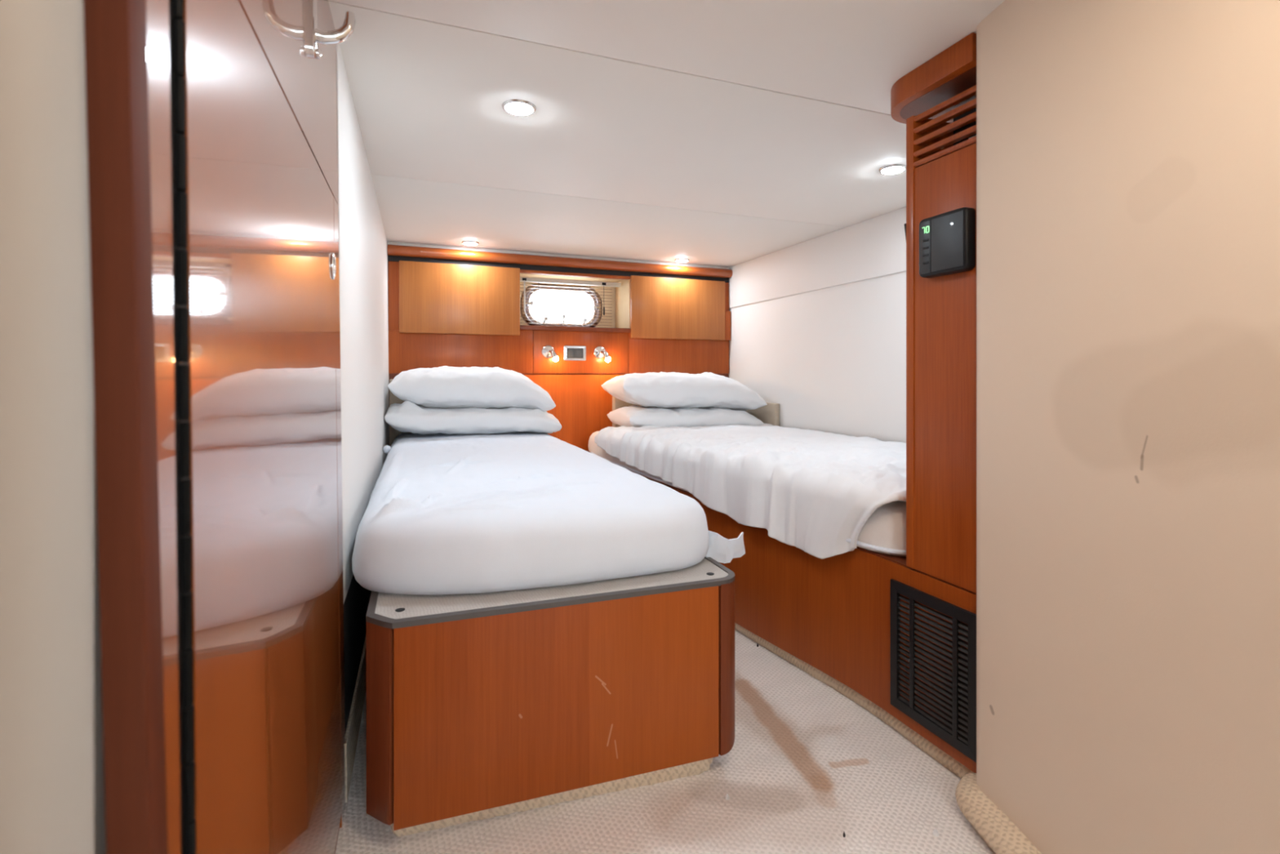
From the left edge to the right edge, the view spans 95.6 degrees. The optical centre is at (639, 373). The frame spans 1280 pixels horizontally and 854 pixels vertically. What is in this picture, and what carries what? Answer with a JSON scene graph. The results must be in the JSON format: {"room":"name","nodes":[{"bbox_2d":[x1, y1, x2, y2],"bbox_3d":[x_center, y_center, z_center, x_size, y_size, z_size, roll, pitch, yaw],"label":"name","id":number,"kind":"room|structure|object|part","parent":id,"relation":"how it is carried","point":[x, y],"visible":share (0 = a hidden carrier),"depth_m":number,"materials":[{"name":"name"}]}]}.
{"room":"boat cabin","nodes":[
{"label":"boat cabin","id":0,"kind":"room"},
{"bbox_2d":[0,0,106,853],"bbox_3d":[0.427,0.092,0.002,1.800,1.555,3.100,0,0,-21],"label":"wall","id":1,"kind":"structure","parent":0,"point":[52,775],"depth_m":0.30,"materials":[{"name":"beige paint"}]},
{"bbox_2d":[83,0,389,853],"bbox_3d":[-0.935,0.092,1.784,0.222,1.555,3.200,0,0,-21],"label":"wall","id":2,"kind":"structure","parent":0,"point":[127,42],"depth_m":0.34,"materials":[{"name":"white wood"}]},
{"bbox_2d":[168,0,341,853],"bbox_3d":[-0.439,0.249,0.742,0.021,1.203,0.779,0,0,-21],"label":"door","id":3,"kind":"structure","parent":2,"relation":"in","point":[254,263],"depth_m":0.54,"materials":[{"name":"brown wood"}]},
{"bbox_2d":[308,0,355,59],"bbox_3d":[-0.471,-0.555,0.891,0.063,0.150,0.026,0,0,-21],"label":"coat hook","id":4,"kind":"object","parent":2,"relation":"attached to","point":[316,36],"visible":1,"depth_m":0.88,"materials":[{"name":"silver metal"}]},
{"bbox_3d":[-0.496,-0.555,0.881,0.009,0.150,0.026,0,0,-21],"label":"plate","id":5,"kind":"part","parent":4,"relation":"part of","materials":[{"name":"silver metal"}]},
{"bbox_2d":[388,269,728,450],"bbox_3d":[-0.758,0.092,3.397,3.400,1.555,0.350,0,0,-21],"label":"wall","id":6,"kind":"structure","parent":0,"point":[582,408],"depth_m":3.38,"materials":[{"name":"brown wood"}]},
{"bbox_2d":[389,378,410,446],"bbox_3d":[-0.999,0.234,3.124,0.644,0.412,0.049,0,0,-21],"label":"pad","id":7,"kind":"object","parent":6,"relation":"attached to","point":[393,433],"visible":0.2,"depth_m":2.99,"materials":[{"name":"beige fabric"}]},
{"bbox_2d":[388,260,519,335],"bbox_3d":[-1.036,-0.402,3.255,0.680,0.374,0.298,0,0,-21],"label":"upper cabinet","id":8,"kind":"object","parent":6,"relation":"attached to","point":[424,297],"visible":0.88,"depth_m":3.11,"materials":[{"name":"brown wood"}]},
{"bbox_3d":[-0.964,-0.125,3.168,0.754,0.246,0.032,0,0,-21],"label":"panel","id":9,"kind":"part","parent":6,"relation":"part of","materials":[{"name":"brown wood"}]},
{"bbox_2d":[542,345,558,361],"bbox_3d":[-0.506,-0.115,3.277,0.080,0.095,0.090,0,0,-21],"label":"reading lamp","id":10,"kind":"object","parent":6,"relation":"attached to","point":[548,351],"visible":1,"depth_m":3.30,"materials":[{"name":"silver metal"}]},
{"bbox_3d":[-0.522,-0.126,3.310,0.074,0.074,0.018,0,0,-21],"label":"wall plate","id":11,"kind":"part","parent":10,"relation":"part of","materials":[{"name":"silver metal"}]},
{"bbox_3d":[-0.474,-0.084,3.259,0.033,0.033,0.033,0,0,-21],"label":"bulb","id":12,"kind":"part","parent":10,"relation":"part of","materials":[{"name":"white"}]},
{"bbox_2d":[388,255,728,282],"bbox_3d":[-0.378,-0.601,3.402,2.014,0.030,0.072,0,0,-21],"label":"trim","id":13,"kind":"structure","parent":6,"relation":"attached to","point":[391,258],"depth_m":3.32,"materials":[{"name":"brown wood"}]},
{"bbox_2d":[387,241,729,269],"bbox_3d":[-0.378,-0.675,3.401,2.018,0.019,0.075,0,0,-21],"label":"trim","id":14,"kind":"structure","parent":6,"relation":"attached to","point":[388,242],"depth_m":3.31,"materials":[{"name":"wood"}]},
{"bbox_2d":[387,244,732,278],"bbox_3d":[-0.365,-0.641,3.368,2.018,0.054,0.084,0,0,-21],"label":"trim","id":15,"kind":"structure","parent":6,"relation":"attached to","point":[393,250],"depth_m":3.28,"materials":[{"name":"brown wood"}]},
{"bbox_2d":[520,283,602,327],"bbox_3d":[-0.481,-0.418,3.620,0.524,0.278,0.072,0,0,-21],"label":"window","id":16,"kind":"structure","parent":6,"relation":"in","point":[529,317],"depth_m":3.61,"materials":[{"name":"silver glass"}]},
{"bbox_2d":[520,276,621,325],"bbox_3d":[-0.419,-0.420,3.504,0.642,0.292,0.040,0,0,-21],"label":"blind","id":17,"kind":"object","parent":16,"relation":"attached to","point":[522,278],"visible":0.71,"depth_m":3.50,"materials":[{"name":"beige fabric"}]},
{"bbox_3d":[-0.373,0.436,3.398,0.720,0.867,0.023,0,0,-21],"label":"panel","id":18,"kind":"part","parent":6,"relation":"part of","materials":[{"name":"brown wood"}]},
{"bbox_2d":[563,346,586,360],"bbox_3d":[-0.379,-0.119,3.369,0.132,0.084,0.009,0,0,-21],"label":"switch plate","id":19,"kind":"object","parent":6,"relation":"attached to","point":[570,353],"visible":1,"depth_m":3.37,"materials":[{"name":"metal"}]},
{"bbox_3d":[-0.372,-0.578,3.385,0.662,0.019,0.028,0,0,-21],"label":"recess rail","id":20,"kind":"part","parent":6,"relation":"part of","materials":[{"name":"brown wood"}]},
{"bbox_3d":[-0.417,-0.260,3.501,0.660,0.025,0.300,0,0,-21],"label":"window sill","id":21,"kind":"part","parent":6,"relation":"part of","materials":[{"name":"brown wood"}]},
{"bbox_3d":[-0.342,-0.125,3.405,0.573,0.246,0.032,0,0,-21],"label":"panel","id":22,"kind":"part","parent":6,"relation":"part of","materials":[{"name":"brown wood"}]},
{"bbox_2d":[594,346,610,362],"bbox_3d":[-0.218,-0.115,3.387,0.080,0.095,0.090,0,0,-21],"label":"reading lamp","id":23,"kind":"object","parent":6,"relation":"attached to","point":[600,352],"visible":1,"depth_m":3.41,"materials":[{"name":"silver metal"}]},
{"bbox_3d":[-0.234,-0.126,3.420,0.074,0.074,0.018,0,0,-21],"label":"wall plate","id":24,"kind":"part","parent":23,"relation":"part of","materials":[{"name":"silver metal"}]},
{"bbox_3d":[-0.186,-0.084,3.368,0.033,0.033,0.033,0,0,-21],"label":"bulb","id":25,"kind":"part","parent":23,"relation":"part of","materials":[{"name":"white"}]},
{"bbox_2d":[612,395,636,426],"bbox_3d":[0.207,0.234,3.583,0.787,0.412,0.049,0,0,-21],"label":"pad","id":26,"kind":"object","parent":6,"relation":"attached to","point":[617,403],"visible":0.02,"depth_m":3.43,"materials":[{"name":"beige fabric"}]},
{"bbox_2d":[615,275,730,340],"bbox_3d":[0.212,-0.402,3.730,0.682,0.374,0.298,0,0,-21],"label":"upper cabinet","id":27,"kind":"object","parent":6,"relation":"attached to","point":[652,307],"visible":0.91,"depth_m":3.59,"materials":[{"name":"brown wood"}]},
{"bbox_3d":[0.248,-0.125,3.630,0.686,0.246,0.032,0,0,-21],"label":"panel","id":28,"kind":"part","parent":6,"relation":"part of","materials":[{"name":"brown wood"}]},
{"bbox_2d":[335,629,995,853],"bbox_3d":[0.076,0.895,1.206,3.400,0.050,5.600,0,0,-21],"label":"floor","id":29,"kind":"structure","parent":0,"point":[806,765],"depth_m":1.18,"materials":[{"name":"carpet"}]},
{"bbox_2d":[365,556,734,836],"bbox_3d":[-0.512,0.659,2.155,0.760,0.422,2.168,0,0,-21],"label":"bed base","id":30,"kind":"object","parent":29,"relation":"on","point":[481,705],"visible":0.84,"depth_m":1.14,"materials":[{"name":"brown wood"}]},
{"bbox_3d":[-0.506,0.636,1.109,0.042,0.358,0.167,0,0,-35],"label":"corner post","id":31,"kind":"part","parent":30,"relation":"part of","materials":[{"name":"brown wood"}]},
{"bbox_2d":[351,431,745,595],"bbox_3d":[-0.511,0.365,2.163,0.934,0.199,2.078,0,0,-21],"label":"mattress","id":32,"kind":"object","parent":30,"relation":"on","point":[445,513],"visible":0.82,"depth_m":1.27,"materials":[{"name":"white fabric"}]},
{"bbox_2d":[384,400,561,435],"bbox_3d":[-0.835,0.215,2.913,0.798,0.190,0.440,0,0,-21],"label":"pillow","id":33,"kind":"object","parent":32,"relation":"on","point":[406,416],"visible":0.9,"depth_m":2.72,"materials":[{"name":"white fabric"}]},
{"bbox_2d":[387,365,555,411],"bbox_3d":[-0.843,0.084,2.911,0.760,0.248,0.420,0,0,-21],"label":"pillow","id":34,"kind":"object","parent":33,"relation":"on","point":[445,386],"visible":0.94,"depth_m":2.74,"materials":[{"name":"white fabric"}]},
{"bbox_3d":[0.190,0.642,1.330,0.045,0.370,0.147,0,0,-1],"label":"corner post","id":35,"kind":"part","parent":30,"relation":"part of","materials":[{"name":"brown wood"}]},
{"bbox_2d":[724,793,729,799],"bbox_3d":[0.179,0.865,1.188,0.009,0.010,0.009,0,0,-21],"label":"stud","id":36,"kind":"object","parent":29,"relation":"on","point":[726,797],"visible":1,"depth_m":1.19,"materials":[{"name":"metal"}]},
{"bbox_2d":[586,450,976,778],"bbox_3d":[0.545,0.659,2.417,0.982,0.422,2.431,0,0,-21],"label":"bed base","id":37,"kind":"object","parent":29,"relation":"on","point":[829,618],"visible":0.33,"depth_m":1.56,"materials":[{"name":"brown wood"}]},
{"bbox_2d":[587,431,906,556],"bbox_3d":[0.506,0.382,2.485,0.982,0.131,2.182,0,0,-21],"label":"mattress","id":38,"kind":"object","parent":37,"relation":"on","point":[884,531],"visible":0.09,"depth_m":1.44,"materials":[{"name":"white fabric"}]},
{"bbox_2d":[607,404,764,426],"bbox_3d":[0.251,0.256,3.321,0.804,0.153,0.454,0,0,-21],"label":"pillow","id":39,"kind":"object","parent":38,"relation":"on","point":[633,415],"visible":0.66,"depth_m":3.14,"materials":[{"name":"white fabric"}]},
{"bbox_2d":[600,371,767,411],"bbox_3d":[0.244,0.105,3.319,0.860,0.235,0.455,0,0,-21],"label":"pillow","id":40,"kind":"object","parent":39,"relation":"on","point":[649,389],"visible":0.97,"depth_m":3.15,"materials":[{"name":"white fabric"}]},
{"bbox_2d":[594,423,906,559],"bbox_3d":[0.554,0.372,2.312,1.026,0.252,1.792,0,0,-21],"label":"sheet","id":41,"kind":"object","parent":38,"relation":"on","point":[812,491],"visible":0.82,"depth_m":1.87,"materials":[{"name":"white fabric"}]},
{"bbox_2d":[890,578,976,762],"bbox_3d":[0.649,0.640,1.282,0.024,0.298,0.231,0,0,-21],"label":"floor vent","id":42,"kind":"object","parent":37,"relation":"attached to","point":[960,731],"visible":0.98,"depth_m":1.27,"materials":[{"name":"black plastic"}]},
{"bbox_2d":[906,84,976,592],"bbox_3d":[0.793,-0.087,1.313,0.303,1.066,0.191,0,0,-21],"label":"wood panel","id":43,"kind":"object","parent":37,"relation":"on","point":[941,155],"depth_m":1.26,"materials":[{"name":"brown wood"}]},
{"bbox_3d":[0.763,-0.073,1.392,0.303,1.038,0.022,0,0,-21],"label":"post","id":44,"kind":"part","parent":43,"relation":"part of","materials":[{"name":"brown wood"}]},
{"bbox_2d":[913,84,976,167],"bbox_3d":[0.675,-0.531,1.256,0.040,0.117,0.170,0,0,-21],"label":"vent","id":45,"kind":"object","parent":43,"relation":"attached to","point":[923,136],"depth_m":1.26,"materials":[{"name":"brown wood"}]},
{"bbox_2d":[919,207,975,278],"bbox_3d":[0.650,-0.277,1.236,0.026,0.129,0.123,0,0,-21],"label":"thermostat","id":46,"kind":"object","parent":43,"relation":"attached to","point":[947,240],"visible":1,"depth_m":1.22,"materials":[{"name":"black plastic"}]},
{"bbox_3d":[0.644,-0.277,1.218,0.002,0.113,0.080,0,0,-21],"label":"plate","id":47,"kind":"part","parent":46,"relation":"part of","materials":[{"name":"black plastic"}]},
{"bbox_2d":[328,0,1004,266],"bbox_3d":[0.076,-0.710,1.206,3.400,0.050,5.600,0,0,-21],"label":"ceiling","id":48,"kind":"structure","parent":0,"point":[725,133],"depth_m":1.55,"materials":[{"name":"paint"}]},
{"bbox_2d":[462,240,479,245],"bbox_3d":[-0.887,-0.681,3.033,0.087,0.008,0.087,0,0,-21],"label":"recessed light","id":49,"kind":"object","parent":48,"relation":"in","point":[466,242],"visible":1,"depth_m":3.02,"materials":[{"name":"metal"}]},
{"bbox_2d":[502,99,536,115],"bbox_3d":[-0.310,-0.681,1.490,0.087,0.008,0.087,0,0,-21],"label":"recessed light","id":50,"kind":"object","parent":48,"relation":"in","point":[518,109],"visible":1,"depth_m":1.48,"materials":[{"name":"metal"}]},
{"bbox_3d":[-0.616,-0.700,3.025,3.400,0.030,1.708,0,0,-21],"label":"panel","id":51,"kind":"part","parent":48,"relation":"part of","materials":[{"name":"paint"}]},
{"bbox_3d":[0.556,-0.700,-0.056,3.400,0.030,2.899,0,0,-21],"label":"panel","id":52,"kind":"part","parent":48,"relation":"part of","materials":[{"name":"paint"}]},
{"bbox_2d":[675,258,688,262],"bbox_3d":[0.253,-0.681,3.494,0.087,0.008,0.087,0,0,-21],"label":"recessed light","id":53,"kind":"object","parent":48,"relation":"in","point":[677,260],"visible":1,"depth_m":3.48,"materials":[{"name":"metal"}]},
{"bbox_2d":[878,164,906,174],"bbox_3d":[0.845,-0.681,1.940,0.087,0.008,0.087,0,0,-21],"label":"recessed light","id":54,"kind":"object","parent":48,"relation":"in","point":[892,170],"visible":0.99,"depth_m":1.93,"materials":[{"name":"metal"}]},
{"bbox_2d":[890,32,976,124],"bbox_3d":[0.768,-0.655,1.349,0.324,0.058,0.276,0,0,-21],"label":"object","id":55,"kind":"object","parent":48,"relation":"attached to","point":[952,72],"visible":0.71,"depth_m":1.27,"materials":[{"name":"brown wood"}]},
{"bbox_2d":[728,206,906,442],"bbox_3d":[1.033,0.092,2.854,0.238,1.555,2.600,0,0,-21],"label":"wall","id":56,"kind":"structure","parent":0,"point":[818,325],"depth_m":2.81,"materials":[{"name":"white paint"}]},
{"bbox_2d":[745,402,779,426],"bbox_3d":[0.670,0.241,3.452,0.033,0.152,0.515,0,0,-21],"label":"bolster","id":57,"kind":"object","parent":56,"relation":"attached to","point":[769,413],"visible":0.25,"depth_m":3.27,"materials":[{"name":"beige fabric"}]},
{"bbox_3d":[1.033,-0.553,2.854,0.238,0.263,2.600,0,0,-21],"label":"panel","id":58,"kind":"part","parent":56,"relation":"part of","materials":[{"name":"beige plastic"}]},
{"bbox_2d":[955,0,1279,853],"bbox_3d":[1.137,0.092,-0.006,0.480,1.555,2.580,0,0,-21],"label":"wall column","id":59,"kind":"structure","parent":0,"point":[1128,151],"depth_m":0.83,"materials":[{"name":"beige paint"}]},
{"bbox_3d":[0.682,0.838,0.894,0.120,0.064,0.634,0,0,0],"label":"carpet skirting","id":60,"kind":"part","parent":59,"relation":"part of","materials":[{"name":"beige carpet"}]}
]}

